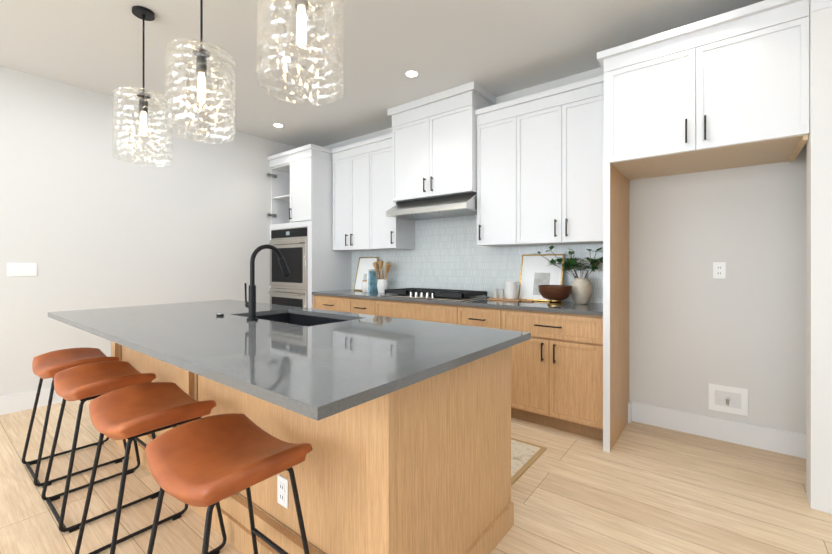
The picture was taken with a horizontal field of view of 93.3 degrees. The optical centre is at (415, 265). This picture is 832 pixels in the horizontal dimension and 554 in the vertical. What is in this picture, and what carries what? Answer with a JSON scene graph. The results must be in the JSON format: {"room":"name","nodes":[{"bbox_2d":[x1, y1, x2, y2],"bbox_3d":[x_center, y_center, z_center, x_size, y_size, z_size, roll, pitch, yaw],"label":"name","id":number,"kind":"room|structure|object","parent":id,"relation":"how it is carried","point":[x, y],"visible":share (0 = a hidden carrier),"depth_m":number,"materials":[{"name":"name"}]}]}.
{"room":"kitchen","nodes":[
{"label":"kitchen","id":0,"kind":"room"},
{"bbox_2d":[0,66,296,395],"bbox_3d":[-4.050,-0.205,2.540,0.150,2.870,8.000,0,0,38],"label":"wall","id":1,"kind":"structure","parent":0,"point":[88,220],"depth_m":3.78,"materials":[{"name":"paint"}]},
{"bbox_2d":[7,263,36,276],"bbox_3d":[-3.334,0.037,3.327,0.009,0.115,0.180,0,0,38],"label":"switch plate","id":2,"kind":"object","parent":1,"relation":"attached to","point":[21,269],"visible":1,"depth_m":3.32,"materials":[{"name":"plastic"}]},
{"bbox_2d":[0,387,66,414],"bbox_3d":[-4.181,1.156,2.238,0.016,0.150,7.360,0,0,38],"label":"baseboard","id":3,"kind":"structure","parent":1,"relation":"attached to","point":[22,401],"depth_m":3.33,"materials":[{"name":"white wood"}]},
{"bbox_2d":[0,0,764,147],"bbox_3d":[-0.970,-1.678,0.228,7.850,0.080,8.150,0,0,38],"label":"ceiling","id":4,"kind":"structure","parent":0,"point":[496,48],"depth_m":2.96,"materials":[{"name":"paint"}]},
{"bbox_2d":[112,6,172,165],"bbox_3d":[-1.763,-1.159,2.543,0.320,0.960,0.320,0,0,38],"label":"pendant light","id":5,"kind":"object","parent":4,"relation":"hanging from","point":[144,14],"visible":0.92,"depth_m":2.53,"materials":[{"name":"clear glass"}]},
{"bbox_2d":[165,0,235,142],"bbox_3d":[-1.109,-1.159,2.032,0.320,0.960,0.320,0,0,38],"label":"pendant light","id":6,"kind":"object","parent":4,"relation":"hanging from","point":[201,53],"visible":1,"depth_m":2.02,"materials":[{"name":"clear glass"}]},
{"bbox_2d":[273,123,283,126],"bbox_3d":[-1.615,-1.638,4.609,0.124,0.005,0.124,0,0,38],"label":"recessed light","id":7,"kind":"object","parent":4,"relation":"in","point":[277,125],"visible":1,"depth_m":4.60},
{"bbox_2d":[257,0,343,104],"bbox_3d":[-0.439,-1.159,1.509,0.320,0.960,0.320,0,0,38],"label":"pendant light","id":8,"kind":"object","parent":4,"relation":"hanging from","point":[301,7],"visible":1,"depth_m":1.50,"materials":[{"name":"clear glass"}]},
{"bbox_2d":[404,70,418,76],"bbox_3d":[-0.037,-1.637,3.364,0.124,0.005,0.124,0,0,38],"label":"recessed light","id":9,"kind":"object","parent":4,"relation":"in","point":[411,73],"visible":1,"depth_m":3.35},
{"bbox_2d":[0,399,831,553],"bbox_3d":[-0.970,1.262,0.230,7.850,0.060,8.150,0,0,38],"label":"floor","id":10,"kind":"structure","parent":0,"point":[640,488],"depth_m":2.06,"materials":[{"name":"brown wood"}]},
{"bbox_2d":[22,347,126,486],"bbox_3d":[-2.114,0.890,2.444,0.476,0.680,0.436,0,0,38],"label":"bar stool","id":11,"kind":"object","parent":10,"relation":"on","point":[51,364],"visible":0.81,"depth_m":2.40,"materials":[{"name":"brown leather"}]},
{"bbox_2d":[41,361,158,532],"bbox_3d":[-1.641,0.891,2.075,0.476,0.680,0.436,0,0,38],"label":"bar stool","id":12,"kind":"object","parent":10,"relation":"on","point":[83,383],"visible":0.83,"depth_m":2.02,"materials":[{"name":"brown leather"}]},
{"bbox_2d":[75,382,226,553],"bbox_3d":[-1.113,0.891,1.662,0.476,0.680,0.436,0,0,38],"label":"bar stool","id":13,"kind":"object","parent":10,"relation":"on","point":[131,413],"visible":1,"depth_m":1.62,"materials":[{"name":"brown leather"}]},
{"bbox_2d":[145,413,311,553],"bbox_3d":[-0.601,0.891,1.262,0.476,0.680,0.436,0,0,38],"label":"bar stool","id":14,"kind":"object","parent":10,"relation":"on","point":[211,462],"visible":1,"depth_m":1.23,"materials":[{"name":"brown leather"}]},
{"bbox_2d":[267,144,350,308],"bbox_3d":[-1.391,-0.091,5.083,0.906,2.640,0.716,0,0,38],"label":"tall cabinet","id":15,"kind":"object","parent":10,"relation":"on","point":[301,230],"visible":0.69,"depth_m":4.79,"materials":[{"name":"white wood"}]},
{"bbox_2d":[107,311,518,553],"bbox_3d":[-0.873,0.788,2.356,2.713,0.886,0.909,0,0,38],"label":"kitchen island","id":16,"kind":"object","parent":10,"relation":"on","point":[402,426],"depth_m":1.47,"materials":[{"name":"brown wood"}]},
{"bbox_2d":[48,299,530,422],"bbox_3d":[-0.963,0.330,2.236,2.850,0.030,1.230,0,0,38],"label":"island countertop","id":17,"kind":"structure","parent":16,"relation":"on","point":[319,371],"depth_m":1.53,"materials":[{"name":"grey stone"}]},
{"bbox_2d":[244,244,289,320],"bbox_3d":[-0.890,0.097,2.346,0.110,0.437,0.273,0,0,38],"label":"faucet","id":18,"kind":"object","parent":17,"relation":"on","point":[251,304],"visible":1,"depth_m":2.24,"materials":[{"name":"black metal"}]},
{"bbox_2d":[312,293,351,312],"bbox_3d":[-0.772,0.786,4.667,0.636,0.886,0.610,0,0,38],"label":"base cabinet","id":19,"kind":"object","parent":10,"relation":"on","point":[341,304],"depth_m":4.40,"materials":[{"name":"brown wood"}]},
{"bbox_2d":[352,297,375,314],"bbox_3d":[-0.388,0.787,4.367,0.477,0.886,0.610,0,0,38],"label":"base cabinet","id":20,"kind":"object","parent":10,"relation":"on","point":[360,305],"depth_m":4.11,"materials":[{"name":"brown wood"}]},
{"bbox_2d":[376,301,459,324],"bbox_3d":[0.158,0.787,3.940,1.051,0.886,0.610,0,0,38],"label":"base cabinet","id":21,"kind":"object","parent":10,"relation":"on","point":[415,310],"depth_m":3.66,"materials":[{"name":"brown wood"}]},
{"bbox_2d":[460,305,503,328],"bbox_3d":[0.706,0.787,3.512,0.480,0.886,0.610,0,0,38],"label":"base cabinet","id":22,"kind":"object","parent":10,"relation":"on","point":[469,315],"depth_m":3.26,"materials":[{"name":"brown wood"}]},
{"bbox_2d":[511,438,546,485],"bbox_3d":[0.040,1.225,2.861,1.602,0.009,0.660,0,0,38],"label":"rug","id":23,"kind":"object","parent":10,"relation":"on","point":[525,456],"visible":0.21,"depth_m":2.52,"materials":[{"name":"beige fabric"}]},
{"bbox_2d":[504,309,602,440],"bbox_3d":[1.158,0.787,3.159,0.809,0.886,0.610,0,0,38],"label":"base cabinet","id":24,"kind":"object","parent":10,"relation":"on","point":[557,370],"depth_m":2.87,"materials":[{"name":"brown wood"}]},
{"bbox_2d":[316,289,602,316],"bbox_3d":[0.220,0.329,3.877,3.172,0.030,0.633,0,0,38],"label":"countertop","id":25,"kind":"structure","parent":24,"relation":"on","point":[590,309],"depth_m":3.25,"materials":[{"name":"grey stone"}]},
{"bbox_2d":[362,280,366,291],"bbox_3d":[-0.589,0.246,4.640,0.104,0.135,0.104,0,0,38],"label":"ceramic jar","id":26,"kind":"object","parent":25,"relation":"on","point":[364,285],"visible":0.52,"depth_m":4.60,"materials":[{"name":"white ceramic"}]},
{"bbox_2d":[353,257,378,290],"bbox_3d":[-0.615,0.108,4.818,0.320,0.411,0.115,0,0,38],"label":"picture frame","id":27,"kind":"object","parent":25,"relation":"on","point":[365,264],"visible":0.65,"depth_m":4.85,"materials":[{"name":"gold metal"}]},
{"bbox_2d":[367,269,379,291],"bbox_3d":[-0.492,0.181,4.618,0.050,0.265,0.195,0,0,38],"label":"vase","id":28,"kind":"object","parent":25,"relation":"on","point":[371,280],"visible":0.62,"depth_m":4.56,"materials":[{"name":"blue glass"}]},
{"bbox_2d":[373,260,391,292],"bbox_3d":[-0.387,0.128,4.514,0.252,0.371,0.146,0,0,38],"label":"utensil crock","id":29,"kind":"object","parent":25,"relation":"on","point":[382,285],"visible":1,"depth_m":4.47,"materials":[{"name":"white ceramic"}]},
{"bbox_2d":[380,288,489,300],"bbox_3d":[0.173,0.283,3.905,0.975,0.062,0.520,0,0,38],"label":"cooktop","id":30,"kind":"object","parent":25,"relation":"in","point":[444,294],"visible":1,"depth_m":3.77,"materials":[{"name":"metal"}]},
{"bbox_2d":[487,298,534,301],"bbox_3d":[0.847,0.308,3.490,0.400,0.012,0.165,0,0,38],"label":"serving board","id":31,"kind":"object","parent":25,"relation":"on","point":[514,300],"visible":0.94,"depth_m":3.45,"materials":[{"name":"brown wood"}]},
{"bbox_2d":[494,289,503,298],"bbox_3d":[0.754,0.258,3.578,0.101,0.087,0.046,0,0,38],"label":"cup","id":32,"kind":"object","parent":31,"relation":"on","point":[500,294],"visible":0.98,"depth_m":3.56,"materials":[{"name":"grey ceramic"}]},
{"bbox_2d":[505,281,517,298],"bbox_3d":[0.849,0.224,3.492,0.116,0.156,0.113,0,0,38],"label":"stacked cups","id":33,"kind":"object","parent":31,"relation":"on","point":[511,290],"visible":1,"depth_m":3.45,"materials":[{"name":"white ceramic"}]},
{"bbox_2d":[518,254,564,300],"bbox_3d":[1.103,0.109,3.476,0.380,0.411,0.115,0,0,38],"label":"picture frame","id":34,"kind":"object","parent":25,"relation":"on","point":[535,271],"visible":0.83,"depth_m":3.49,"materials":[{"name":"gold metal"}]},
{"bbox_2d":[538,285,571,304],"bbox_3d":[1.115,0.239,3.150,0.260,0.150,0.260,0,0,38],"label":"bowl","id":35,"kind":"object","parent":25,"relation":"on","point":[554,294],"visible":1,"depth_m":3.06,"materials":[{"name":"brown wood"}]},
{"bbox_2d":[534,245,602,303],"bbox_3d":[1.278,0.074,3.253,0.685,0.481,0.232,0,0,38],"label":"vase","id":36,"kind":"object","parent":25,"relation":"on","point":[581,293],"visible":0.94,"depth_m":3.16,"materials":[{"name":"white ceramic"}]},
{"bbox_2d":[603,163,629,451],"bbox_3d":[1.469,0.279,2.865,0.042,1.903,0.690,0,0,38],"label":"panel","id":37,"kind":"object","parent":10,"relation":"on","point":[616,206],"visible":0.93,"depth_m":2.72,"materials":[{"name":"brown wood"}]},
{"bbox_2d":[324,67,806,433],"bbox_3d":[1.493,-0.205,3.382,7.850,2.870,0.150,0,0,38],"label":"wall","id":38,"kind":"structure","parent":0,"point":[696,328],"depth_m":2.78,"materials":[{"name":"paint"}]},
{"bbox_2d":[331,144,370,250],"bbox_3d":[-0.663,-0.774,4.760,0.668,1.186,0.328,0,0,38],"label":"upper cabinet","id":39,"kind":"object","parent":38,"relation":"attached to","point":[352,166],"depth_m":4.62,"materials":[{"name":"white wood"}]},
{"bbox_2d":[371,136,414,250],"bbox_3d":[-0.282,-0.773,4.462,0.434,1.186,0.328,0,0,38],"label":"upper cabinet","id":40,"kind":"object","parent":38,"relation":"attached to","point":[387,233],"depth_m":4.34,"materials":[{"name":"white wood"}]},
{"bbox_2d":[391,88,494,203],"bbox_3d":[0.251,-1.121,4.001,0.966,0.902,0.398,0,0,38],"label":"upper cabinet","id":41,"kind":"object","parent":38,"relation":"attached to","point":[433,144],"depth_m":3.80,"materials":[{"name":"white wood"}]},
{"bbox_2d":[386,193,476,219],"bbox_3d":[0.222,-0.585,3.964,0.962,0.164,0.493,0,0,38],"label":"range hood","id":42,"kind":"object","parent":41,"relation":"attached to","point":[452,206],"visible":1,"depth_m":3.81,"materials":[{"name":"silver metal"}]},
{"bbox_2d":[351,215,602,302],"bbox_3d":[0.414,-0.188,4.124,3.175,1.005,0.008,0,0,38],"label":"tile backsplash","id":43,"kind":"structure","parent":38,"relation":"attached to","point":[448,253],"depth_m":4.08,"materials":[{"name":"white tile"}]},
{"bbox_2d":[475,100,522,246],"bbox_3d":[0.821,-0.773,3.600,0.418,1.186,0.328,0,0,38],"label":"upper cabinet","id":44,"kind":"object","parent":38,"relation":"attached to","point":[498,132],"depth_m":3.47,"materials":[{"name":"white wood"}]},
{"bbox_2d":[519,80,602,245],"bbox_3d":[1.248,-0.773,3.267,0.801,1.186,0.328,0,0,38],"label":"upper cabinet","id":45,"kind":"object","parent":38,"relation":"attached to","point":[561,173],"depth_m":3.13,"materials":[{"name":"white wood"}]},
{"bbox_2d":[599,0,814,179],"bbox_3d":[1.841,-1.031,2.581,0.974,0.672,0.678,0,0,38],"label":"upper cabinet","id":46,"kind":"object","parent":38,"relation":"attached to","point":[728,90],"depth_m":2.29,"materials":[{"name":"white wood"}]},
{"bbox_2d":[628,401,805,458],"bbox_3d":[2.176,1.155,2.741,1.224,0.150,0.020,0,0,38],"label":"baseboard","id":47,"kind":"structure","parent":38,"relation":"attached to","point":[770,439],"depth_m":2.76,"materials":[{"name":"white wood"}]},
{"bbox_2d":[713,262,725,278],"bbox_3d":[2.135,0.038,2.765,0.067,0.113,0.030,0,0,38],"label":"outlet","id":48,"kind":"object","parent":38,"relation":"attached to","point":[719,268],"depth_m":2.77,"materials":[{"name":"plastic"}]},
{"bbox_2d":[709,383,747,415],"bbox_3d":[2.173,0.931,2.736,0.206,0.185,0.030,0,0,38],"label":"outlet","id":49,"kind":"object","parent":38,"relation":"attached to","point":[728,399],"depth_m":2.74,"materials":[{"name":"plastic"}]},
{"bbox_2d":[806,0,831,513],"bbox_3d":[3.269,-0.204,1.447,2.669,2.870,0.712,0,0,38],"label":"wall","id":50,"kind":"structure","parent":0,"point":[819,328],"depth_m":1.97,"materials":[{"name":"white paint"}]}
]}

